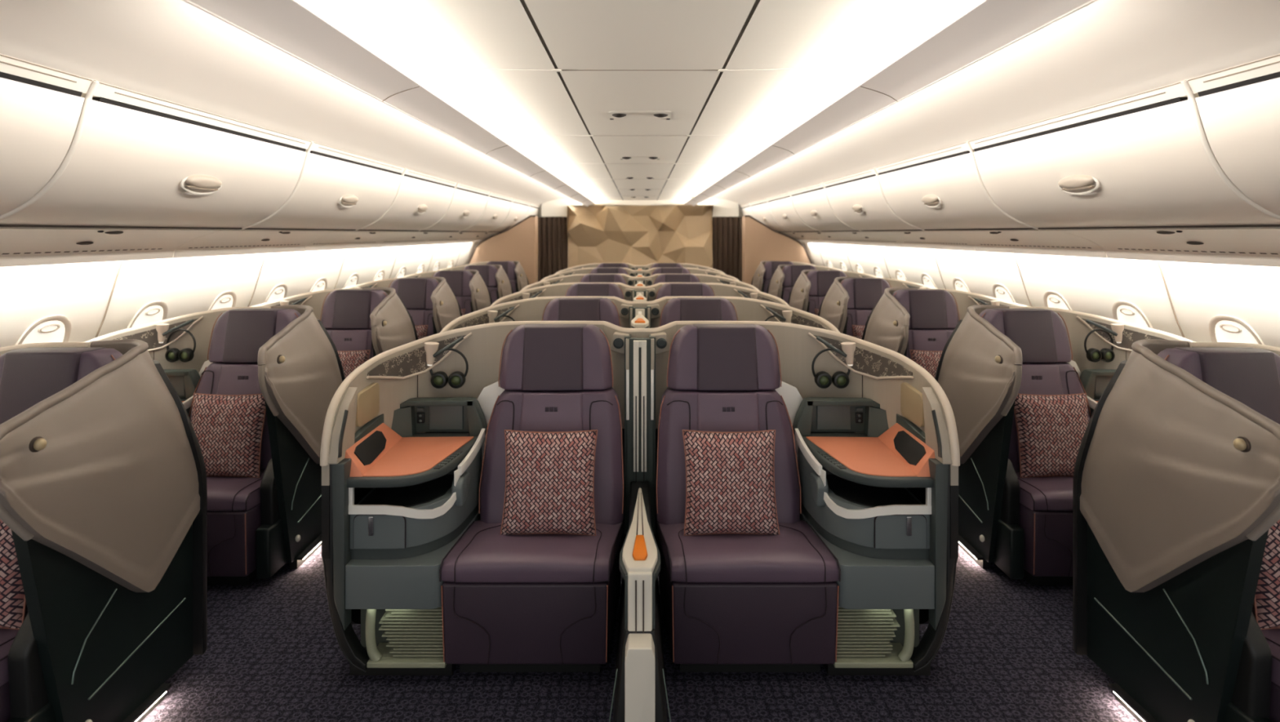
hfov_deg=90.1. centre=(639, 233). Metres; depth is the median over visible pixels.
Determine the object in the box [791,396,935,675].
console
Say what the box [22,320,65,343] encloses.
blind
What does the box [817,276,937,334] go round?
shell
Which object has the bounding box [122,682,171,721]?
floor light
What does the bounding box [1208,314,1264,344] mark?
window
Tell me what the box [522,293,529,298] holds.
reading lamp
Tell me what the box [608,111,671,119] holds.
recessed light
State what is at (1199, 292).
wall
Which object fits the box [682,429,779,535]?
throw pillow
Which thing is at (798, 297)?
shell
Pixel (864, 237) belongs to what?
panel
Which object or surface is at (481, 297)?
shell
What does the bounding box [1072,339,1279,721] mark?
shell
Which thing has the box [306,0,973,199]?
ceiling
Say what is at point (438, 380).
ear cup
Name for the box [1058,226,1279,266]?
panel
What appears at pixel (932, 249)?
wall
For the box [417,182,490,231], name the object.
bin
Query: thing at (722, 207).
wall
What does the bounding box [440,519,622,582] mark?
seat cushion
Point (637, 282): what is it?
divider
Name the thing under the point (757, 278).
shell
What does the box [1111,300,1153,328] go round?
window
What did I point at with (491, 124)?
ceiling
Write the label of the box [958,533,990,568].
floor light
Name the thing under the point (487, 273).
seat
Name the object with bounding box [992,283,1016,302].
window
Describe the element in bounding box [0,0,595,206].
ceiling
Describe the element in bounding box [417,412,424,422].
power socket
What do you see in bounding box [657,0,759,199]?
trim
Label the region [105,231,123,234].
light
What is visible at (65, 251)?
grille
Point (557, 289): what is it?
shell
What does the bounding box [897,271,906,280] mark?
blind
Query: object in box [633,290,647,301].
divider
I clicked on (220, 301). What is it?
blind
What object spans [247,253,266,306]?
wall
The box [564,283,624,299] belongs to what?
seat
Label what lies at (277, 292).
blind
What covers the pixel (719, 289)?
shell
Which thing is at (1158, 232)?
light
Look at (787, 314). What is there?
reading lamp
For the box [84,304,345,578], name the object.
shell
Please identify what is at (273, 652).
floor
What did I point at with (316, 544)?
floor light
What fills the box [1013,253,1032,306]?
wall
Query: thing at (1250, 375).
seat
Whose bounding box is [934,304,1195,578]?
shell
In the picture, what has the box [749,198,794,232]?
bin
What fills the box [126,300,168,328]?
window
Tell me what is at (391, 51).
trim
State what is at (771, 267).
seat
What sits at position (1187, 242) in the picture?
light
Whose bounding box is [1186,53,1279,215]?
bin
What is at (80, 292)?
wall
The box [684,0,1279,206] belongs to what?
ceiling
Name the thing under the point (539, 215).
wall
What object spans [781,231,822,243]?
panel
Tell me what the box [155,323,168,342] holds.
reading lamp
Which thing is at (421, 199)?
bin
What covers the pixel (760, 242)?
partition
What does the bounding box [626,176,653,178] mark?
recessed light
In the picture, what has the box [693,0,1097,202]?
light strip
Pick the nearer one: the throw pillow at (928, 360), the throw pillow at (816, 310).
the throw pillow at (928, 360)
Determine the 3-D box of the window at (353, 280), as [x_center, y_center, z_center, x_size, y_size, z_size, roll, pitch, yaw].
[-3.008,0.620,6.600,0.141,0.424,0.300,0,0,0]
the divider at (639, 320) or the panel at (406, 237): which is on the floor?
the divider at (639, 320)
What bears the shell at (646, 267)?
on the floor
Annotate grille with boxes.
[1,248,162,254]
[189,244,299,248]
[313,241,375,244]
[904,241,966,244]
[980,244,1090,248]
[1117,248,1278,254]
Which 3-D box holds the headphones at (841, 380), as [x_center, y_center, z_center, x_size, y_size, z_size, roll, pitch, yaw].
[0.938,0.658,3.123,0.191,0.195,0.044,0,0,0]
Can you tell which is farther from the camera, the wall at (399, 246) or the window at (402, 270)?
the window at (402, 270)
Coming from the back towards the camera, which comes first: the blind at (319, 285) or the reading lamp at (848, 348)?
the blind at (319, 285)
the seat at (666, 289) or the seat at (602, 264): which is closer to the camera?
the seat at (666, 289)
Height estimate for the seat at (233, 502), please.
1.315 m
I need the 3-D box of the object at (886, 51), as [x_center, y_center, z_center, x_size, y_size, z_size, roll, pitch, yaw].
[0.685,-0.708,2.620,0.671,0.082,0.005,0,0,0]
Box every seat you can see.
[0,346,123,721]
[188,308,301,584]
[320,288,388,359]
[388,277,439,336]
[431,270,473,314]
[439,324,623,671]
[462,265,497,303]
[485,261,517,293]
[542,297,620,326]
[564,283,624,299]
[579,273,626,284]
[589,267,628,275]
[596,262,629,268]
[650,262,683,268]
[651,267,690,275]
[653,273,700,284]
[655,283,715,299]
[656,324,840,671]
[659,297,737,326]
[762,261,794,293]
[782,265,817,303]
[806,270,848,314]
[840,277,891,336]
[891,288,959,359]
[978,308,1091,584]
[1156,346,1279,721]
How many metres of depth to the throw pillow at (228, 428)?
3.31 m
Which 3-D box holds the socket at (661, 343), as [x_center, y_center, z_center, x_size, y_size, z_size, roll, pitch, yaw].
[0.105,0.535,3.115,0.052,0.052,0.010,0,0,0]
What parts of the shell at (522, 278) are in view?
shell panel, wing panel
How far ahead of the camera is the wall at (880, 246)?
7.61 m
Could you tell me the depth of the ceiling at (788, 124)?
4.37 m
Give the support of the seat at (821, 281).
on the floor
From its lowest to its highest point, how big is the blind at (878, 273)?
0.366 m
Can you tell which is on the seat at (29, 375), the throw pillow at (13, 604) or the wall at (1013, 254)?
the throw pillow at (13, 604)
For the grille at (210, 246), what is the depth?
4.45 m
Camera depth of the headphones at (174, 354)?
3.74 m
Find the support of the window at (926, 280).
in the wall at (1199, 292)
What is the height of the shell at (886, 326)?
1.267 m
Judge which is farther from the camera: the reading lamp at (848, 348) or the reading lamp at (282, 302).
the reading lamp at (282, 302)
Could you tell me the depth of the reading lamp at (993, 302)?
4.94 m
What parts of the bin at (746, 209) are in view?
door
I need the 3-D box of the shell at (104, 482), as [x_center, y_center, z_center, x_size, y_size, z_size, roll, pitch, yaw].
[-2.350,1.066,2.208,1.234,1.267,0.906,0,0,3]
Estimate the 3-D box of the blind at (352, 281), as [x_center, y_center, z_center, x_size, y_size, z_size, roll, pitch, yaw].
[-3.011,0.620,6.600,0.120,0.366,0.242,0,0,0]
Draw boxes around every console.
[163,368,199,417]
[344,396,488,675]
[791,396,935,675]
[1080,368,1116,417]
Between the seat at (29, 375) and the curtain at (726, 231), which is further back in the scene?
the curtain at (726, 231)
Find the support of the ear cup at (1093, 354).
on the headphones at (1105, 354)
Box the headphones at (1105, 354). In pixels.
[1084,328,1115,362]
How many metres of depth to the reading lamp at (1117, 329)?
3.68 m
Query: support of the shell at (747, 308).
on the floor
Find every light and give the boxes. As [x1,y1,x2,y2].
[75,241,93,244]
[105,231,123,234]
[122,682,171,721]
[289,533,321,568]
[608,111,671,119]
[620,155,659,159]
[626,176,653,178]
[628,188,651,190]
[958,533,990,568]
[1108,682,1157,721]
[1156,231,1174,234]
[1186,241,1204,244]
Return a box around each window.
[15,314,71,344]
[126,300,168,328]
[208,290,236,310]
[263,283,287,302]
[309,277,327,292]
[343,273,359,288]
[373,269,384,280]
[395,266,406,277]
[415,263,424,273]
[431,261,439,271]
[446,259,453,267]
[826,259,833,267]
[840,261,848,271]
[855,263,864,273]
[873,266,884,277]
[895,269,906,280]
[920,273,936,288]
[952,277,970,292]
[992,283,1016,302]
[1043,290,1071,310]
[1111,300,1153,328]
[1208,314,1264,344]
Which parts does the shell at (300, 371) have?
sparkle panel, shell panel, armrest, panel, wing panel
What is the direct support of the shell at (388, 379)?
on the floor
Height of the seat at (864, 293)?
1.315 m
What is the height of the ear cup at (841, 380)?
0.082 m
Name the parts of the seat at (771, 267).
backrest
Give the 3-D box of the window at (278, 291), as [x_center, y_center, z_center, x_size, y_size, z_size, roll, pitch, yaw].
[-3.008,0.620,5.240,0.141,0.424,0.300,0,0,0]
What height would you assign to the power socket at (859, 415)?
0.050 m
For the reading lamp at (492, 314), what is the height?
0.103 m
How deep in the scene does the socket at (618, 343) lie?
3.12 m
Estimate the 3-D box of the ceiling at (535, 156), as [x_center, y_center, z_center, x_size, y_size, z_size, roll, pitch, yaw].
[-0.685,-0.708,6.120,0.671,0.082,0.005,0,0,0]
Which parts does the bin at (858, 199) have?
handle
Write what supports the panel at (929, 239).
attached to the bin at (858, 199)
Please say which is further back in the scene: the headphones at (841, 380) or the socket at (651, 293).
the socket at (651, 293)
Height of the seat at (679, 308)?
1.315 m
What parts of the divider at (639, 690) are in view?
armrest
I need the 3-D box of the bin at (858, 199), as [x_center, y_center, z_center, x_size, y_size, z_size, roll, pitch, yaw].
[2.244,-0.300,6.287,0.470,0.562,1.574,0,0,0]
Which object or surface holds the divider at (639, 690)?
on the floor
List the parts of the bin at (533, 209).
door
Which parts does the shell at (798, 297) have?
wing panel, panel, shell panel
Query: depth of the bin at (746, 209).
12.30 m
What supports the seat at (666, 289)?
on the floor
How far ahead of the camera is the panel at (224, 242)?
4.33 m
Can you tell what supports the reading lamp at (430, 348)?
attached to the shell at (388, 379)
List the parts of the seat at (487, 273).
backrest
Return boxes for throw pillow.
[0,519,26,629]
[191,392,266,477]
[337,349,370,377]
[415,324,427,339]
[460,308,465,315]
[500,429,597,535]
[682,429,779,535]
[814,308,819,315]
[852,324,864,339]
[909,349,942,377]
[1013,392,1088,477]
[1253,519,1279,629]
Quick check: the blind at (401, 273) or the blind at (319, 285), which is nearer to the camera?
the blind at (319, 285)
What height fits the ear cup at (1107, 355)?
0.082 m
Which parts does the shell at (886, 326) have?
wing panel, panel, shell panel, sparkle panel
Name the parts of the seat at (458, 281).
panel, backrest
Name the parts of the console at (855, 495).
seat panel, white post, control panel, inset panel, cubby frame, footwell sill, white sill, locker door, footwell post, white post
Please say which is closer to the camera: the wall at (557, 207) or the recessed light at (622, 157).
the recessed light at (622, 157)
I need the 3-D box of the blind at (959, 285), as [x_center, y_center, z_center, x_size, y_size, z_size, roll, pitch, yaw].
[3.011,0.620,5.920,0.120,0.366,0.242,0,0,0]
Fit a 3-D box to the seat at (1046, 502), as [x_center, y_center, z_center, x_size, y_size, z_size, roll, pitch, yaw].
[2.211,1.093,3.402,0.697,1.315,0.637,0,0,0]
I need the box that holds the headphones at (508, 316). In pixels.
[502,315,515,320]
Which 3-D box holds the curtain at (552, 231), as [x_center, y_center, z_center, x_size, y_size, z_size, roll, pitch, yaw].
[-1.790,0.700,12.886,0.660,2.060,0.082,0,0,0]
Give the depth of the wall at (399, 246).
7.61 m
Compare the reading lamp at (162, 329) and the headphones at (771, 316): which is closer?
the reading lamp at (162, 329)
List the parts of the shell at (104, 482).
shell panel, armrest, wing panel, panel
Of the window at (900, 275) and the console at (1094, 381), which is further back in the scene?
the window at (900, 275)
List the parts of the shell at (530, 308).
sparkle panel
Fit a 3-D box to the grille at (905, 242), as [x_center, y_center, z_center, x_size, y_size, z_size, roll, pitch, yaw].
[2.746,0.088,5.990,0.020,0.012,1.261,0,0,0]
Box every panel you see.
[0,226,221,266]
[172,229,338,257]
[304,230,404,251]
[377,231,447,247]
[425,231,476,244]
[457,231,498,243]
[566,204,713,267]
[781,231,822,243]
[803,231,854,244]
[832,231,902,247]
[875,230,975,251]
[941,229,1107,257]
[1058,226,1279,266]
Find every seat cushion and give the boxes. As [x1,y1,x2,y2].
[0,606,28,685]
[206,469,265,511]
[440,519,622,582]
[657,519,839,582]
[1014,469,1073,511]
[1251,606,1279,685]
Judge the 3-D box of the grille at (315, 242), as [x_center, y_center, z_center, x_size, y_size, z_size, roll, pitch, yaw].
[-2.746,0.088,5.990,0.020,0.012,1.261,0,0,0]
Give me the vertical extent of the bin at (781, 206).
0.562 m
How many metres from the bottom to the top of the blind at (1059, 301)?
0.366 m
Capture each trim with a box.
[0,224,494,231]
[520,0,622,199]
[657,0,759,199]
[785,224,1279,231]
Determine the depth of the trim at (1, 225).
3.35 m
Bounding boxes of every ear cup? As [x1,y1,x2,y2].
[164,347,179,362]
[177,347,194,362]
[430,370,448,388]
[448,370,465,388]
[814,370,831,388]
[831,370,849,388]
[1085,347,1102,362]
[1100,347,1115,362]
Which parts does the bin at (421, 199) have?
handle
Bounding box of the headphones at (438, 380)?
[429,347,468,388]
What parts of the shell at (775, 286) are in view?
wing panel, shell panel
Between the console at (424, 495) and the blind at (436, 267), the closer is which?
the console at (424, 495)
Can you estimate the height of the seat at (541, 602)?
1.315 m
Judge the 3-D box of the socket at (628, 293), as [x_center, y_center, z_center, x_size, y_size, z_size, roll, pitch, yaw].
[-0.105,0.535,5.655,0.052,0.052,0.010,0,0,0]
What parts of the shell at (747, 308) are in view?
sparkle panel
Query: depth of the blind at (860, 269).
8.60 m
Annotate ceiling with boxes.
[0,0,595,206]
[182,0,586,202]
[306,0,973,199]
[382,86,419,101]
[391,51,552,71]
[490,124,587,136]
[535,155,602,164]
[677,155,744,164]
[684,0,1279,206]
[692,124,789,136]
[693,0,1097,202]
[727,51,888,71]
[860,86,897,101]
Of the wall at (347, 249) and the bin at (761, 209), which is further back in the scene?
the bin at (761, 209)
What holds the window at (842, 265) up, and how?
in the wall at (1199, 292)
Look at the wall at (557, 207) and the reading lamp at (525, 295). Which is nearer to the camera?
the reading lamp at (525, 295)
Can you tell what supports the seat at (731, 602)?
on the floor
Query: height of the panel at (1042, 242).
0.182 m
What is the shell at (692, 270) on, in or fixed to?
on the floor
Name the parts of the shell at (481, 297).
shell panel, panel, wing panel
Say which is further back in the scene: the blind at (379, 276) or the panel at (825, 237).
the panel at (825, 237)
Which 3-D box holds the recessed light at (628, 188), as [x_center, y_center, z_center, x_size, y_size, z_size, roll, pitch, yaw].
[0.000,-0.665,9.690,0.350,0.032,0.260,0,0,0]
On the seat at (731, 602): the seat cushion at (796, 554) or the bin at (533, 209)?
the seat cushion at (796, 554)
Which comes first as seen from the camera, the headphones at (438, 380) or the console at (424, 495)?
the console at (424, 495)
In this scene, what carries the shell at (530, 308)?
on the floor
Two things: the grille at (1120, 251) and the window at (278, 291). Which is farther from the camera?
the window at (278, 291)
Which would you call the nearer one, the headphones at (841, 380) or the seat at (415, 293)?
the headphones at (841, 380)
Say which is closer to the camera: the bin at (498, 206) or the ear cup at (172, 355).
the ear cup at (172, 355)
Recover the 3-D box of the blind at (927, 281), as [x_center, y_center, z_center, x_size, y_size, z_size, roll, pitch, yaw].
[3.011,0.620,6.600,0.120,0.366,0.242,0,0,0]
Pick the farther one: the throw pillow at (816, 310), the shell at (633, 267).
the shell at (633, 267)
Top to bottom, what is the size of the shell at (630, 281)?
1.253 m
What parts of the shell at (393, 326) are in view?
sparkle panel, shell panel, panel, wing panel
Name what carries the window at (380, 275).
in the wall at (80, 292)
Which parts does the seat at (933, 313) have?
panel, backrest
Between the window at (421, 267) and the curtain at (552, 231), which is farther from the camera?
the curtain at (552, 231)
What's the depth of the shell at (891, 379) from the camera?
2.94 m
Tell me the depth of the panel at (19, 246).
3.07 m
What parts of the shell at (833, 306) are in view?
wing panel, panel, shell panel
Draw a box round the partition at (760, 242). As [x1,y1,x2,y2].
[742,215,813,284]
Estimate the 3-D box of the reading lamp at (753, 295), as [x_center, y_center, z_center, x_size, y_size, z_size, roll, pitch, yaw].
[0.998,0.574,5.600,0.067,0.103,0.067,0,0,9]
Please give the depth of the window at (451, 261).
9.99 m
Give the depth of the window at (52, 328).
3.20 m
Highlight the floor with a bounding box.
[141,545,1138,721]
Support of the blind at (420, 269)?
attached to the window at (421, 267)
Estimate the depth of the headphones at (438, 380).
3.11 m
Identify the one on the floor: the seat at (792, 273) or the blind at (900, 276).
the seat at (792, 273)
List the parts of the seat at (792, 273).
backrest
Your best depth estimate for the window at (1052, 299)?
4.55 m
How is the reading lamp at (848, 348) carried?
attached to the shell at (891, 379)
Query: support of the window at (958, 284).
in the wall at (1199, 292)
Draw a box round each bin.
[0,53,93,215]
[0,80,311,227]
[239,141,404,230]
[353,167,457,231]
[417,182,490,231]
[458,191,513,231]
[485,198,530,232]
[524,203,540,217]
[739,203,755,217]
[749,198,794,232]
[766,191,821,231]
[789,182,862,231]
[822,167,926,231]
[875,141,1040,230]
[968,80,1279,227]
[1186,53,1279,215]
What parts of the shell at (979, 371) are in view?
wing panel, panel, armrest, shell panel, sparkle panel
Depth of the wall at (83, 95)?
2.55 m
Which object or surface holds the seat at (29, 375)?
on the floor
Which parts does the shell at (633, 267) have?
shell panel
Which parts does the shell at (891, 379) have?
shell panel, panel, sparkle panel, post, arm, post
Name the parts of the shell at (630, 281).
sparkle panel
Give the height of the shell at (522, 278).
1.267 m
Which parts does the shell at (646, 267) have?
shell panel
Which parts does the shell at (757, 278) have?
wing panel, shell panel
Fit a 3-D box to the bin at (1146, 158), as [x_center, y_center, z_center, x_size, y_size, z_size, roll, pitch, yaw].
[2.244,-0.300,3.147,0.470,0.562,1.574,0,0,0]
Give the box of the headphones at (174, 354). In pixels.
[164,328,195,362]
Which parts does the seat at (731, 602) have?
panel, backrest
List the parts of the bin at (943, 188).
handle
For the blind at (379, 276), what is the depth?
7.25 m
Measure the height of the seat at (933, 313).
1.315 m
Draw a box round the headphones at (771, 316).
[764,315,777,320]
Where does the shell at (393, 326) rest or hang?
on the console
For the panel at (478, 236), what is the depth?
10.36 m
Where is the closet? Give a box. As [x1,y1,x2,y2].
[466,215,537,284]
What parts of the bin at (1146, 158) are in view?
handle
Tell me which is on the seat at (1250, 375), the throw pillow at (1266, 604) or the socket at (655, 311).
the throw pillow at (1266, 604)
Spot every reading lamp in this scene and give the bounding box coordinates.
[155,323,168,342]
[280,300,288,305]
[424,342,439,365]
[487,310,497,323]
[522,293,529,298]
[750,293,757,298]
[782,310,792,323]
[840,342,855,365]
[991,300,999,305]
[1111,323,1124,342]
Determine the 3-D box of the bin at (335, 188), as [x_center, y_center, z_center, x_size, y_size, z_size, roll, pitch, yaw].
[-2.244,-0.300,4.717,0.470,0.562,1.574,0,0,0]
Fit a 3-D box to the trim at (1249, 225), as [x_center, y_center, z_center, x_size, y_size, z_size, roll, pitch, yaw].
[2.464,-0.031,5.900,0.028,0.010,14.200,0,0,0]
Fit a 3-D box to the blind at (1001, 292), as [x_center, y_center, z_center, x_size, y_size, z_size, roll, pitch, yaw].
[3.011,0.620,5.240,0.120,0.366,0.242,0,0,0]
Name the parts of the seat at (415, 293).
panel, backrest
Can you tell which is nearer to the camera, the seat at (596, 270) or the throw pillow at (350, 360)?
the throw pillow at (350, 360)
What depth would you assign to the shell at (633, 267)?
9.54 m
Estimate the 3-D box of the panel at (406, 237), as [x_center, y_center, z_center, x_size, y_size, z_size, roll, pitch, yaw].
[-2.630,0.054,7.480,0.309,0.182,1.474,0,0,0]
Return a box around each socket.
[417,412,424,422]
[613,337,623,348]
[621,307,628,315]
[625,290,631,297]
[648,290,654,297]
[651,307,658,315]
[656,337,666,348]
[855,412,862,422]
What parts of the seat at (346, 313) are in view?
backrest, panel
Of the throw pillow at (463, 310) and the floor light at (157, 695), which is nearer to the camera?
the floor light at (157, 695)
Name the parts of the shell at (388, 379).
post, arm, post, sparkle panel, panel, shell panel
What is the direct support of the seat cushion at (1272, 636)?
on the seat at (1250, 375)
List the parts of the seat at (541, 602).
backrest, panel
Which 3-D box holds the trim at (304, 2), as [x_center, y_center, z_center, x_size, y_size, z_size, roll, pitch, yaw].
[-1.100,-0.684,5.900,0.030,0.232,14.200,0,0,0]
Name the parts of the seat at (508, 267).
backrest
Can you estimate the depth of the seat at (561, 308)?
4.24 m
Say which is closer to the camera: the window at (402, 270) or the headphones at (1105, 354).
the headphones at (1105, 354)
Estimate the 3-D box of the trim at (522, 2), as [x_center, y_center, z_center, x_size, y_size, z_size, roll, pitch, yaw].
[-0.340,-0.676,5.900,0.030,0.008,14.200,0,0,0]
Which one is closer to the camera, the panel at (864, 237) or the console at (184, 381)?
the console at (184, 381)
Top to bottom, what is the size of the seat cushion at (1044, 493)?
0.097 m
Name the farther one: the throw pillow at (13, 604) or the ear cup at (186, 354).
the ear cup at (186, 354)
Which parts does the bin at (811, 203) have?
handle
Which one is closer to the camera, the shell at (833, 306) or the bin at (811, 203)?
the shell at (833, 306)
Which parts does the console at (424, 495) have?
white post, footwell post, locker door, white sill, footwell sill, cubby frame, inset panel, control panel, white post, seat panel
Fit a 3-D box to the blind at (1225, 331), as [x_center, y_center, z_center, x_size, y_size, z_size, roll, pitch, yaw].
[3.011,0.620,3.200,0.120,0.366,0.242,0,0,0]
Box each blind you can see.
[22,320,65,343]
[131,305,163,327]
[211,294,232,309]
[266,286,284,302]
[311,280,324,291]
[345,275,356,287]
[373,271,382,280]
[396,268,404,277]
[416,266,422,273]
[432,263,439,271]
[840,263,847,271]
[857,266,863,273]
[875,268,883,277]
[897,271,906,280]
[923,275,934,287]
[955,280,968,291]
[995,286,1013,302]
[1047,294,1068,309]
[1116,305,1148,327]
[1214,320,1257,343]
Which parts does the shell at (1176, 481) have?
panel, wing panel, armrest, shell panel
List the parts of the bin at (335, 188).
handle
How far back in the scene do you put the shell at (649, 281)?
7.00 m
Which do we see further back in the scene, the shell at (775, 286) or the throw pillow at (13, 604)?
the shell at (775, 286)
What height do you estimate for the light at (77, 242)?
0.018 m
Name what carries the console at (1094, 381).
on the floor
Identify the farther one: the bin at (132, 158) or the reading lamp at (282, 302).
the reading lamp at (282, 302)
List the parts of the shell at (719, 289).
sparkle panel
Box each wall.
[0,241,479,346]
[80,93,306,151]
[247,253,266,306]
[333,248,347,288]
[388,246,399,278]
[537,195,742,267]
[541,198,568,217]
[568,197,711,205]
[711,198,738,217]
[800,241,1279,346]
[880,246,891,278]
[932,248,946,288]
[973,93,1199,151]
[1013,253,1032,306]
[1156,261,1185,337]
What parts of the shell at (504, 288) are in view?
shell panel, wing panel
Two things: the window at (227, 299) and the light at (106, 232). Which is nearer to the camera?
the light at (106, 232)
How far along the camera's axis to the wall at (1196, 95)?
2.55 m
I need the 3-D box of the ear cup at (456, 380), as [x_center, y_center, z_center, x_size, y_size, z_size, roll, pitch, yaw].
[-0.896,0.715,3.123,0.082,0.082,0.044,0,0,0]
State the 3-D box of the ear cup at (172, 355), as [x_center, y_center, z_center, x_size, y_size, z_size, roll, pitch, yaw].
[-2.747,0.715,3.758,0.074,0.082,0.044,0,0,0]
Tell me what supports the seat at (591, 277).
on the floor
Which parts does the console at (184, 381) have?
inset panel, cubby frame, seat panel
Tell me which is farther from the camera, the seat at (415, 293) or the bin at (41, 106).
the seat at (415, 293)
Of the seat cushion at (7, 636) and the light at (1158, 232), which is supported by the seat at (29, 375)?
the seat cushion at (7, 636)
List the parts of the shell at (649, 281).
sparkle panel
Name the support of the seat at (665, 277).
on the floor
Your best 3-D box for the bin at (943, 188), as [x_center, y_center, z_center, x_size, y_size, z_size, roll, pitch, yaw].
[2.244,-0.300,4.717,0.470,0.562,1.574,0,0,0]
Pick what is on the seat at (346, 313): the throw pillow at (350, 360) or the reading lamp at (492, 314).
the throw pillow at (350, 360)
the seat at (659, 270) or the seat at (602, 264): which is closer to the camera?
the seat at (659, 270)
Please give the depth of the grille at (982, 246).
4.45 m
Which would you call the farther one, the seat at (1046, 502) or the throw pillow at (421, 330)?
the throw pillow at (421, 330)
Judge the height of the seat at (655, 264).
1.315 m
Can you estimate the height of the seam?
0.897 m
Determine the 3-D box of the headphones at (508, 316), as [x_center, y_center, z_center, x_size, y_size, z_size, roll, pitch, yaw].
[-0.938,0.658,4.393,0.191,0.195,0.044,0,0,0]
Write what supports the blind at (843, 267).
attached to the window at (842, 265)
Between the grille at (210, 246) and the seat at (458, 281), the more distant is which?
the seat at (458, 281)
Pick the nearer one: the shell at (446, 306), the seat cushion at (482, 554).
the seat cushion at (482, 554)
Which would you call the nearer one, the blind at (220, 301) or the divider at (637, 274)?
the blind at (220, 301)
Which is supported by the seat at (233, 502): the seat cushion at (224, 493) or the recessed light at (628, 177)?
the seat cushion at (224, 493)
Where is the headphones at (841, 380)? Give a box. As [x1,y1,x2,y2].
[811,347,850,388]
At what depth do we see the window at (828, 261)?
9.99 m
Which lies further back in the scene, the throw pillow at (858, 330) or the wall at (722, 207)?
the wall at (722, 207)
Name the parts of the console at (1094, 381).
seat panel, cubby frame, inset panel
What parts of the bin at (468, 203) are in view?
handle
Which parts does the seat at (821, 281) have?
backrest, panel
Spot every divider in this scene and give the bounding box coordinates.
[608,337,671,721]
[631,306,648,328]
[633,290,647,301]
[635,272,644,276]
[635,280,644,286]
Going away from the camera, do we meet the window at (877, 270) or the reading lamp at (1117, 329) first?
the reading lamp at (1117, 329)
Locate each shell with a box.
[0,339,207,721]
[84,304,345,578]
[250,287,417,356]
[320,320,639,671]
[342,276,462,334]
[400,269,492,312]
[438,264,513,299]
[440,296,639,332]
[465,260,528,292]
[490,282,639,306]
[520,273,639,291]
[540,267,639,280]
[554,262,639,274]
[640,262,725,274]
[640,267,739,280]
[640,273,759,291]
[640,282,789,306]
[640,296,839,332]
[640,320,959,671]
[751,260,814,292]
[766,264,841,299]
[787,269,879,312]
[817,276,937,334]
[862,287,1029,356]
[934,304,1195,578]
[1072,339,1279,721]
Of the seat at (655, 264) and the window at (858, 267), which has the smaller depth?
the window at (858, 267)
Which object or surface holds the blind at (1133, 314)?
attached to the window at (1122, 310)
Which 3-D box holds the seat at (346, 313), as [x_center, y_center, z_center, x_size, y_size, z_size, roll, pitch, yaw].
[-2.211,1.093,4.672,0.697,1.315,0.637,0,0,0]
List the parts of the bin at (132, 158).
handle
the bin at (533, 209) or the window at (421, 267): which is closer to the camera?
the window at (421, 267)
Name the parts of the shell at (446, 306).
shell panel, panel, wing panel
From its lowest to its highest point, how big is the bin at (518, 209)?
0.562 m
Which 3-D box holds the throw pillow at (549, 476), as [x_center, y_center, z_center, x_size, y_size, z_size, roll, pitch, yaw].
[-0.385,1.058,2.722,0.404,0.419,0.166,0,0,0]
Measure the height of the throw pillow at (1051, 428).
0.419 m
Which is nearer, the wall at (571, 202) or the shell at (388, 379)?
the shell at (388, 379)
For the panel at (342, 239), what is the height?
0.182 m
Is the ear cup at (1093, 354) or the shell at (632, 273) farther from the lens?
the shell at (632, 273)
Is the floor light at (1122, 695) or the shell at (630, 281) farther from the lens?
the shell at (630, 281)
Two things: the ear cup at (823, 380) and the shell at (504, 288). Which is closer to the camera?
the ear cup at (823, 380)
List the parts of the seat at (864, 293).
backrest, panel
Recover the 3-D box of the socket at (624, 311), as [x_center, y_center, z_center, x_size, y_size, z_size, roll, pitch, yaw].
[-0.105,0.535,4.385,0.052,0.052,0.010,0,0,0]
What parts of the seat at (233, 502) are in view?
backrest, panel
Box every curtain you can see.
[537,217,567,281]
[712,217,742,281]
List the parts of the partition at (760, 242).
edge trim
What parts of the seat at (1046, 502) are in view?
panel, backrest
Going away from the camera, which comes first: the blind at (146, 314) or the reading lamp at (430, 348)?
the reading lamp at (430, 348)
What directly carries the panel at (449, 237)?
attached to the bin at (498, 206)
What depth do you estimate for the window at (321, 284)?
5.91 m
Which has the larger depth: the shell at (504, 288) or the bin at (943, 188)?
the shell at (504, 288)
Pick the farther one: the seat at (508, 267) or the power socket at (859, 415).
the seat at (508, 267)
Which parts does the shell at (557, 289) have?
sparkle panel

